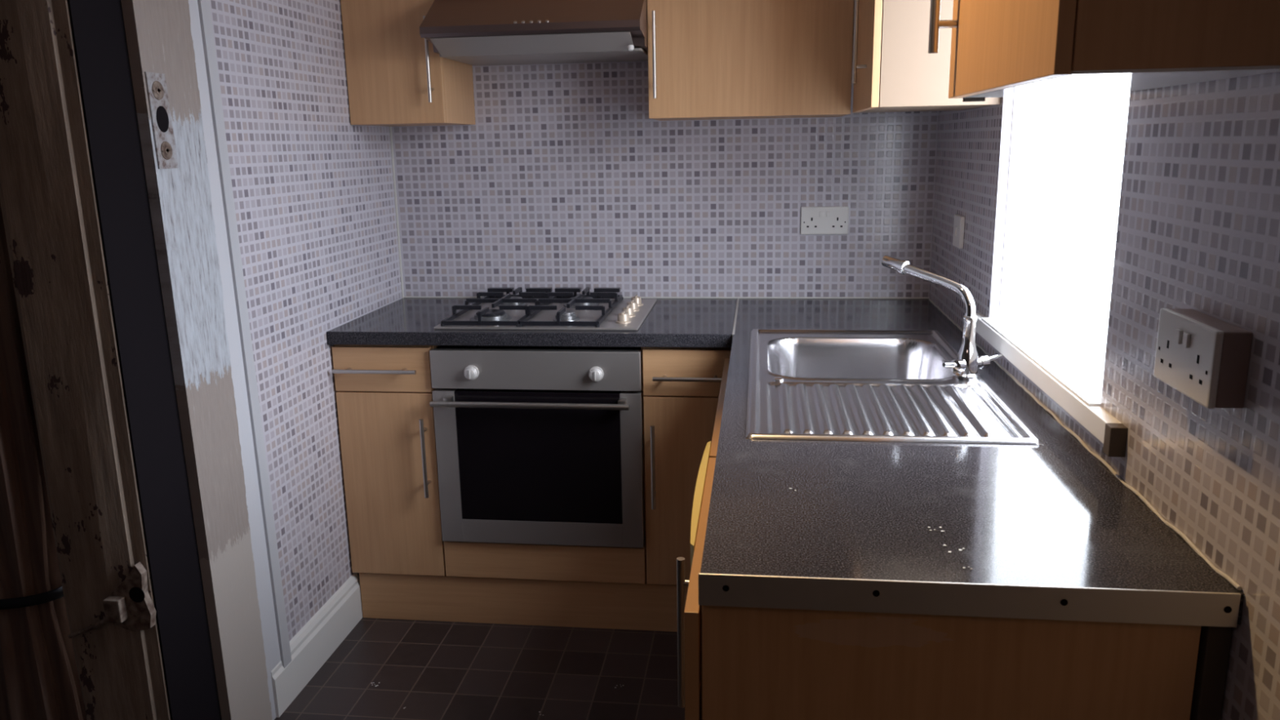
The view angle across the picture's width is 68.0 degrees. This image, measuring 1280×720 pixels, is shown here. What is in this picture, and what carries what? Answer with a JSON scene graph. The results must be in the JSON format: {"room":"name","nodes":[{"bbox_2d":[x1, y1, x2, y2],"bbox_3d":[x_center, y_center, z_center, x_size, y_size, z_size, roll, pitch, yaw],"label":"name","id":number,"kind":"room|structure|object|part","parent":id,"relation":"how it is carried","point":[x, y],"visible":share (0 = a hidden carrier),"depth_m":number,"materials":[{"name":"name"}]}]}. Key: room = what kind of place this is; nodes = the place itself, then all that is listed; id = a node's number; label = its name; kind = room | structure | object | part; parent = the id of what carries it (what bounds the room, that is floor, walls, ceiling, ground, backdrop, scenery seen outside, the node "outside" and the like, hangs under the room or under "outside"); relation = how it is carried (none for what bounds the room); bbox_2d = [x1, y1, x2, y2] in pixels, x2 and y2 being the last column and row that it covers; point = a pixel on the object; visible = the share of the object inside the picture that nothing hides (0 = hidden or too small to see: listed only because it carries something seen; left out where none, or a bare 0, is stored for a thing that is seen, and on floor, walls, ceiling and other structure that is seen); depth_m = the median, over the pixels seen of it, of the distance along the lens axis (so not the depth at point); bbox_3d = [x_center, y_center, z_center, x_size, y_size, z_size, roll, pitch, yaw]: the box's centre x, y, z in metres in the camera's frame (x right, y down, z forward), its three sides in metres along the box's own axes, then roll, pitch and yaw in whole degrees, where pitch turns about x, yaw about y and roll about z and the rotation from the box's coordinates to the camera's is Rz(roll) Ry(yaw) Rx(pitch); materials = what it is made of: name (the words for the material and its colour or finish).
{"room":"kitchen","nodes":[
{"label":"kitchen","id":0,"kind":"room"},
{"bbox_2d":[66,0,402,719],"bbox_3d":[-0.972,-0.346,2.516,0.120,2.400,1.452,1,13,7],"label":"wall","id":1,"kind":"structure","parent":0,"point":[313,190],"depth_m":2.39,"materials":[{"name":"tile"}]},
{"bbox_2d":[144,71,178,168],"bbox_3d":[-0.968,-0.484,1.925,0.007,0.188,0.068,1,13,7],"label":"strike plate","id":2,"kind":"object","parent":1,"relation":"attached to","point":[156,83],"visible":1,"depth_m":1.92,"materials":[{"name":"paint"}]},
{"bbox_2d":[120,0,280,719],"bbox_3d":[-0.966,-0.247,2.084,0.024,2.400,0.306,1,13,7],"label":"trim","id":3,"kind":"structure","parent":1,"relation":"attached to","point":[165,37],"depth_m":2.10,"materials":[{"name":"paint"}]},
{"bbox_2d":[197,0,291,668],"bbox_3d":[-0.938,-0.272,2.191,0.009,2.400,0.092,1,13,7],"label":"trim","id":4,"kind":"structure","parent":1,"relation":"attached to","point":[204,10],"depth_m":2.23,"materials":[{"name":"grey paint"}]},
{"bbox_2d":[271,572,363,717],"bbox_3d":[-0.895,0.778,2.658,0.020,0.142,0.540,1,13,7],"label":"baseboard","id":5,"kind":"structure","parent":1,"relation":"attached to","point":[317,641],"depth_m":2.63,"materials":[{"name":"white paint"}]},
{"bbox_2d":[389,126,404,297],"bbox_3d":[-0.823,-0.506,3.206,0.009,0.600,0.009,6,15,29],"label":"trim","id":6,"kind":"structure","parent":1,"relation":"attached to","point":[390,127],"depth_m":3.20,"materials":[{"name":"grey"}]},
{"bbox_2d":[274,617,684,719],"bbox_3d":[-0.528,1.165,1.367,2.573,0.050,4.360,1,13,7],"label":"floor","id":7,"kind":"structure","parent":0,"point":[435,670],"depth_m":2.59,"materials":[{"name":"tile"}]},
{"bbox_2d":[0,0,170,719],"bbox_3d":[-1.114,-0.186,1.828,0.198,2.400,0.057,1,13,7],"label":"door","id":8,"kind":"structure","parent":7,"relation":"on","point":[47,196],"depth_m":1.84,"materials":[{"name":"brown wood"}]},
{"bbox_2d":[67,561,155,638],"bbox_3d":[-1.097,0.498,1.951,0.190,0.169,0.038,1,13,7],"label":"rusty latch","id":9,"kind":"object","parent":8,"relation":"attached to","point":[130,606],"visible":1,"depth_m":1.94,"materials":[{"name":"silver"}]},
{"bbox_3d":[-1.045,0.487,1.953,0.087,0.150,0.018,1,13,7],"label":"plate","id":10,"kind":"part","parent":9,"relation":"part of","materials":[{"name":"metal"}]},
{"bbox_2d":[331,344,445,576],"bbox_3d":[-0.701,0.243,3.039,0.291,0.708,0.612,1,13,7],"label":"base cabinet","id":11,"kind":"object","parent":7,"relation":"on","point":[384,393],"visible":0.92,"depth_m":2.77,"materials":[{"name":"brown wood"}]},
{"bbox_3d":[-0.751,0.031,2.699,0.244,0.012,0.036,1,13,7],"label":"handle","id":12,"kind":"part","parent":11,"relation":"part of","materials":[{"name":"silver metal"}]},
{"bbox_3d":[-0.738,0.026,2.724,0.288,0.130,0.018,1,13,7],"label":"drawer","id":13,"kind":"part","parent":11,"relation":"part of","materials":[{"name":"brown wood"}]},
{"bbox_3d":[-0.620,0.281,2.740,0.012,0.235,0.036,1,13,7],"label":"handle","id":14,"kind":"part","parent":11,"relation":"part of","materials":[{"name":"silver metal"}]},
{"bbox_2d":[326,297,737,347],"bbox_3d":[-0.284,-0.123,2.919,1.148,0.038,0.602,1,13,7],"label":"countertop","id":15,"kind":"structure","parent":11,"relation":"on","point":[670,322],"depth_m":2.68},
{"bbox_2d":[433,287,657,330],"bbox_3d":[-0.266,-0.164,2.900,0.584,0.048,0.507,1,13,7],"label":"gas hob","id":16,"kind":"object","parent":15,"relation":"in","point":[536,308],"visible":1,"depth_m":2.82,"materials":[{"name":"silver metal"}]},
{"bbox_3d":[-0.440,-0.128,2.800,0.125,0.015,0.125,1,13,7],"label":"burner","id":17,"kind":"part","parent":16,"relation":"part of","materials":[{"name":"grey metal"}]},
{"bbox_3d":[-0.409,-0.183,3.042,0.099,0.015,0.099,1,13,7],"label":"burner","id":18,"kind":"part","parent":16,"relation":"part of","materials":[{"name":"grey metal"}]},
{"bbox_3d":[-0.216,-0.126,2.772,0.078,0.015,0.078,1,13,7],"label":"burner","id":19,"kind":"part","parent":16,"relation":"part of","materials":[{"name":"grey metal"}]},
{"bbox_3d":[-0.186,-0.181,3.014,0.114,0.015,0.114,1,13,7],"label":"burner","id":20,"kind":"part","parent":16,"relation":"part of","materials":[{"name":"grey metal"}]},
{"bbox_3d":[-0.048,-0.123,2.710,0.044,0.031,0.044,1,13,7],"label":"knob","id":21,"kind":"part","parent":16,"relation":"part of","materials":[{"name":"beige"}]},
{"bbox_3d":[-0.036,-0.144,2.805,0.044,0.031,0.044,1,13,7],"label":"knob","id":22,"kind":"part","parent":16,"relation":"part of","materials":[{"name":"beige"}]},
{"bbox_3d":[-0.024,-0.166,2.900,0.044,0.031,0.044,1,13,7],"label":"knob","id":23,"kind":"part","parent":16,"relation":"part of","materials":[{"name":"beige"}]},
{"bbox_3d":[-0.012,-0.188,2.994,0.044,0.031,0.044,1,13,7],"label":"knob","id":24,"kind":"part","parent":16,"relation":"part of","materials":[{"name":"beige"}]},
{"bbox_2d":[359,573,688,631],"bbox_3d":[-0.302,0.723,2.840,1.106,0.148,0.018,1,13,7],"label":"plinth","id":25,"kind":"object","parent":7,"relation":"on","point":[560,603],"visible":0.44,"depth_m":2.84,"materials":[{"name":"brown wood"}]},
{"bbox_2d":[431,345,646,583],"bbox_3d":[-0.254,0.244,3.002,0.602,0.708,0.576,1,13,7],"label":"housing","id":26,"kind":"object","parent":7,"relation":"on","point":[462,559],"visible":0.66,"depth_m":2.79,"materials":[{"name":"brown wood"}]},
{"bbox_2d":[429,345,644,547],"bbox_3d":[-0.259,0.198,2.955,0.597,0.575,0.610,1,13,7],"label":"oven","id":27,"kind":"object","parent":26,"relation":"in","point":[535,445],"visible":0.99,"depth_m":2.69,"materials":[{"name":"silver metal"}]},
{"bbox_3d":[-0.475,0.038,2.659,0.042,0.042,0.025,1,13,7],"label":"knob","id":28,"kind":"part","parent":27,"relation":"part of","materials":[{"name":"white"}]},
{"bbox_3d":[-0.308,0.120,2.649,0.563,0.026,0.040,1,13,7],"label":"handle","id":29,"kind":"part","parent":27,"relation":"part of","materials":[{"name":"silver metal"}]},
{"bbox_3d":[-0.293,0.026,2.664,0.597,0.110,0.034,1,13,7],"label":"control panel","id":30,"kind":"part","parent":27,"relation":"part of","materials":[{"name":"silver metal"}]},
{"bbox_3d":[-0.286,0.276,2.720,0.473,0.386,0.031,1,13,7],"label":"glass","id":31,"kind":"part","parent":27,"relation":"part of","materials":[{"name":"black glass"}]},
{"bbox_3d":[-0.123,0.042,2.615,0.042,0.042,0.025,1,13,7],"label":"knob","id":32,"kind":"part","parent":27,"relation":"part of","materials":[{"name":"white"}]},
{"bbox_3d":[-0.282,0.594,2.797,0.599,0.110,0.018,1,13,7],"label":"panel","id":33,"kind":"part","parent":26,"relation":"part of","materials":[{"name":"brown wood"}]},
{"bbox_2d":[642,346,731,585],"bbox_3d":[0.176,0.252,2.931,0.263,0.708,0.612,1,13,7],"label":"base cabinet","id":34,"kind":"object","parent":7,"relation":"on","point":[682,386],"visible":0.66,"depth_m":2.65,"materials":[{"name":"brown wood"}]},
{"bbox_3d":[0.038,0.298,2.661,0.012,0.243,0.036,1,13,7],"label":"handle","id":35,"kind":"part","parent":34,"relation":"part of","materials":[{"name":"silver metal"}]},
{"bbox_3d":[0.136,0.377,2.695,0.243,0.564,0.018,1,13,7],"label":"door","id":36,"kind":"part","parent":34,"relation":"part of","materials":[{"name":"brown wood"}]},
{"bbox_3d":[0.130,0.035,2.616,0.243,0.130,0.018,1,13,7],"label":"drawer","id":37,"kind":"part","parent":34,"relation":"part of","materials":[{"name":"brown wood"}]},
{"bbox_3d":[0.136,0.050,2.591,0.202,0.012,0.036,1,13,7],"label":"handle","id":38,"kind":"part","parent":34,"relation":"part of","materials":[{"name":"silver metal"}]},
{"bbox_2d":[676,457,715,719],"bbox_3d":[0.368,0.584,1.504,0.594,0.690,0.596,1,13,7],"label":"base cabinet","id":39,"kind":"object","parent":7,"relation":"on","point":[689,612],"visible":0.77,"depth_m":1.25,"materials":[{"name":"brown wood"}]},
{"bbox_3d":[0.066,0.394,1.367,0.024,0.232,0.012,1,13,7],"label":"handle","id":40,"kind":"part","parent":39,"relation":"part of","materials":[{"name":"silver metal"}]},
{"bbox_2d":[690,440,711,569],"bbox_3d":[0.101,0.281,1.605,0.014,0.145,0.490,1,13,7],"label":"board","id":41,"kind":"object","parent":39,"relation":"attached to","point":[699,491],"visible":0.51,"depth_m":1.54,"materials":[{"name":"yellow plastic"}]},
{"bbox_2d":[709,358,729,457],"bbox_3d":[0.467,0.425,2.189,0.570,0.690,0.816,1,13,7],"label":"base cabinet","id":42,"kind":"object","parent":7,"relation":"on","point":[714,443],"visible":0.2,"depth_m":2.03,"materials":[{"name":"brown wood"}]},
{"bbox_2d":[697,297,1244,627],"bbox_3d":[0.500,0.049,2.103,0.614,0.041,2.066,1,13,7],"label":"countertop","id":43,"kind":"structure","parent":42,"relation":"on","point":[1047,531],"depth_m":1.27,"materials":[{"name":"black stone"}]},
{"bbox_2d":[789,488,972,569],"bbox_3d":[0.339,0.216,1.293,0.075,0.001,0.332,-9,15,-30],"label":"crumbs","id":44,"kind":"object","parent":43,"relation":"on","point":[950,552],"visible":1,"depth_m":1.20,"materials":[{"name":"food"}]},
{"bbox_2d":[746,328,1043,444],"bbox_3d":[0.491,0.105,2.108,0.496,0.167,0.972,1,13,7],"label":"sink","id":45,"kind":"object","parent":43,"relation":"in","point":[815,384],"visible":0.98,"depth_m":1.93,"materials":[{"name":"silver metal"}]},
{"bbox_2d":[881,254,1004,379],"bbox_3d":[0.661,-0.103,2.117,0.167,0.242,0.269,-6,14,-22],"label":"mixer tap","id":46,"kind":"object","parent":43,"relation":"on","point":[966,366],"visible":1,"depth_m":2.02,"materials":[{"name":"silver metal"}]},
{"bbox_3d":[0.655,-0.155,2.080,0.025,0.096,0.196,-9,15,-32],"label":"spout","id":47,"kind":"part","parent":46,"relation":"part of","materials":[{"name":"silver metal"}]},
{"bbox_3d":[0.670,0.013,2.015,0.086,0.030,0.028,-11,16,-37],"label":"lever","id":48,"kind":"part","parent":46,"relation":"part of","materials":[{"name":"silver metal"}]},
{"bbox_3d":[0.744,0.004,2.049,0.086,0.030,0.028,-4,13,-12],"label":"lever","id":49,"kind":"part","parent":46,"relation":"part of","materials":[{"name":"silver metal"}]},
{"bbox_2d":[702,605,1201,719],"bbox_3d":[0.370,0.713,1.233,0.576,0.860,0.018,1,13,7],"label":"end panel","id":50,"kind":"object","parent":7,"relation":"on","point":[758,664],"visible":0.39,"depth_m":1.15,"materials":[{"name":"brown wood"}]},
{"bbox_2d":[1189,626,1232,719],"bbox_3d":[0.677,0.716,1.199,0.026,0.858,0.030,1,13,7],"label":"batten","id":51,"kind":"object","parent":7,"relation":"on","point":[1215,642],"visible":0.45,"depth_m":1.11,"materials":[{"name":"brown wood"}]},
{"bbox_2d":[391,0,938,297],"bbox_3d":[0.025,-0.506,3.135,1.943,2.400,0.060,1,13,7],"label":"wall","id":52,"kind":"structure","parent":0,"point":[563,176],"depth_m":3.09,"materials":[{"name":"tile"}]},
{"bbox_2d":[340,0,475,126],"bbox_3d":[-0.710,-1.077,2.880,0.289,0.706,0.355,1,13,7],"label":"upper cabinet","id":53,"kind":"object","parent":52,"relation":"attached to","point":[395,76],"visible":0.84,"depth_m":2.79,"materials":[{"name":"brown wood"}]},
{"bbox_3d":[-0.611,-0.869,2.750,0.010,0.238,0.035,1,13,7],"label":"handle","id":54,"kind":"part","parent":53,"relation":"part of","materials":[{"name":"silver metal"}]},
{"bbox_2d":[403,296,929,298],"bbox_3d":[0.056,-0.208,3.165,1.763,0.007,0.007,1,13,7],"label":"trim","id":55,"kind":"structure","parent":52,"relation":"attached to","point":[624,297],"depth_m":3.13,"materials":[{"name":"grey"}]},
{"bbox_2d":[647,0,853,120],"bbox_3d":[0.319,-1.067,2.752,0.568,0.706,0.355,1,13,7],"label":"upper cabinet","id":56,"kind":"object","parent":52,"relation":"attached to","point":[708,60],"visible":1,"depth_m":2.66,"materials":[{"name":"brown wood"}]},
{"bbox_3d":[0.041,-0.857,2.671,0.010,0.234,0.035,1,13,7],"label":"handle","id":57,"kind":"part","parent":56,"relation":"part of","materials":[{"name":"silver metal"}]},
{"bbox_2d":[800,206,848,234],"bbox_3d":[0.591,-0.446,3.039,0.150,0.088,0.013,1,13,7],"label":"double socket","id":58,"kind":"object","parent":52,"relation":"attached to","point":[814,220],"visible":1,"depth_m":3.04,"materials":[{"name":"white plastic"}]},
{"bbox_2d":[819,211,823,217],"bbox_3d":[0.579,-0.465,3.031,0.012,0.017,0.004,1,13,7],"label":"rocker switch","id":59,"kind":"object","parent":58,"relation":"attached to","point":[821,213],"depth_m":3.03,"materials":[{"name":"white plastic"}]},
{"bbox_2d":[826,211,830,217],"bbox_3d":[0.601,-0.465,3.028,0.012,0.017,0.004,1,13,7],"label":"rocker switch","id":60,"kind":"object","parent":58,"relation":"attached to","point":[828,213],"depth_m":3.03,"materials":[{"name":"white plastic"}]},
{"bbox_3d":[-0.266,-1.258,2.800,0.604,0.335,0.320,1,13,7],"label":"upper cabinet","id":61,"kind":"object","parent":52,"relation":"attached to","visible":0},
{"bbox_2d":[419,0,648,66],"bbox_3d":[-0.272,-0.980,2.779,0.605,0.190,0.485,1,13,7],"label":"extractor hood","id":62,"kind":"object","parent":61,"relation":"attached to","point":[476,33],"visible":0.96,"depth_m":2.61,"materials":[{"name":"silver metal"}]},
{"bbox_3d":[-0.026,-0.854,2.599,0.018,0.016,0.020,1,13,7],"label":"catch knob","id":63,"kind":"part","parent":62,"relation":"part of","materials":[{"name":"white plastic"}]},
{"bbox_2d":[928,71,1279,719],"bbox_3d":[0.686,-0.010,0.911,0.045,2.400,4.300,1,13,7],"label":"wall","id":64,"kind":"structure","parent":0,"point":[1198,228],"depth_m":1.20,"materials":[{"name":"tile"}]},
{"bbox_2d":[852,0,1000,112],"bbox_3d":[0.686,-0.980,2.337,0.322,0.703,0.460,1,13,7],"label":"upper cabinet","id":65,"kind":"object","parent":64,"relation":"attached to","point":[894,69],"visible":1,"depth_m":2.18,"materials":[{"name":"brown wood"}]},
{"bbox_3d":[0.534,-0.797,2.295,0.033,0.247,0.010,1,13,7],"label":"handle","id":66,"kind":"part","parent":65,"relation":"part of","materials":[{"name":"silver metal"}]},
{"bbox_3d":[0.568,-0.981,2.350,0.017,0.703,0.457,1,13,7],"label":"door","id":67,"kind":"part","parent":65,"relation":"part of","materials":[{"name":"brown wood"}]},
{"bbox_2d":[952,213,964,248],"bbox_3d":[0.866,-0.351,2.588,0.016,0.086,0.090,1,13,7],"label":"wall switch","id":68,"kind":"object","parent":64,"relation":"attached to","point":[959,220],"visible":1,"depth_m":2.56,"materials":[{"name":"white plastic"}]},
{"bbox_2d":[999,97,1023,317],"bbox_3d":[0.807,-0.527,1.769,0.020,1.059,0.764,1,13,7],"label":"window","id":69,"kind":"structure","parent":64,"relation":"in","point":[1018,101],"depth_m":2.19,"materials":[{"name":"white paint"}]},
{"bbox_2d":[975,313,1128,457],"bbox_3d":[0.793,0.013,1.880,0.068,0.051,0.970,1,13,7],"label":"window sill","id":70,"kind":"structure","parent":64,"relation":"attached to","point":[1077,393],"depth_m":1.72,"materials":[{"name":"white paint"}]},
{"bbox_2d":[928,298,1241,590],"bbox_3d":[0.802,0.033,2.057,0.007,0.010,2.036,1,13,7],"label":"trim","id":71,"kind":"structure","parent":64,"relation":"attached to","point":[1138,494],"depth_m":1.41,"materials":[{"name":"grey"}]},
{"bbox_2d":[928,0,1279,102],"bbox_3d":[0.558,-0.703,1.170,0.284,0.719,0.571,1,13,7],"label":"upper cabinet","id":72,"kind":"object","parent":64,"relation":"attached to","point":[1000,48],"visible":1,"depth_m":0.98,"materials":[{"name":"brown wood"}]},
{"bbox_3d":[0.470,-0.610,1.457,0.041,0.265,0.015,1,13,7],"label":"handle","id":73,"kind":"part","parent":72,"relation":"part of","materials":[{"name":"silver metal"}]},
{"bbox_3d":[0.466,-0.707,1.181,0.017,0.713,0.571,1,13,7],"label":"door","id":74,"kind":"part","parent":72,"relation":"part of","materials":[{"name":"brown wood"}]},
{"bbox_3d":[0.594,-0.360,1.245,0.224,0.003,0.571,1,13,7],"label":"underside panel","id":75,"kind":"part","parent":72,"relation":"part of","materials":[{"name":"white laminate"}]},
{"bbox_2d":[1153,307,1253,408],"bbox_3d":[0.669,-0.005,1.139,0.043,0.090,0.155,1,13,7],"label":"double socket","id":76,"kind":"object","parent":64,"relation":"attached to","point":[1204,357],"visible":1,"depth_m":1.09,"materials":[{"name":"white plastic"}]},
{"bbox_2d":[1173,328,1182,344],"bbox_3d":[0.651,-0.028,1.148,0.004,0.017,0.012,1,13,7],"label":"rocker switch","id":77,"kind":"object","parent":76,"relation":"attached to","point":[1178,333],"depth_m":1.14,"materials":[{"name":"white plastic"}]},
{"bbox_2d":[1182,332,1191,347],"bbox_3d":[0.648,-0.024,1.127,0.004,0.017,0.012,1,13,7],"label":"rocker switch","id":78,"kind":"object","parent":76,"relation":"attached to","point":[1186,336],"depth_m":1.12,"materials":[{"name":"white plastic"}]},
{"bbox_3d":[-1.506,-0.217,1.994,0.450,2.400,0.050,1,13,7],"label":"wall","id":79,"kind":"structure","parent":0,"visible":0},
{"bbox_2d":[0,201,86,719],"bbox_3d":[-1.350,-0.163,1.881,0.283,2.300,0.122,1,13,7],"label":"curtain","id":80,"kind":"object","parent":79,"relation":"hanging from","point":[39,680],"visible":0.74,"depth_m":1.98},
{"bbox_2d":[0,586,63,609],"bbox_3d":[-1.337,0.499,2.034,0.246,0.042,0.128,1,13,7],"label":"cord","id":81,"kind":"object","parent":80,"relation":"attached to","point":[43,597],"visible":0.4,"depth_m":1.98,"materials":[{"name":"black plastic"}]}
]}

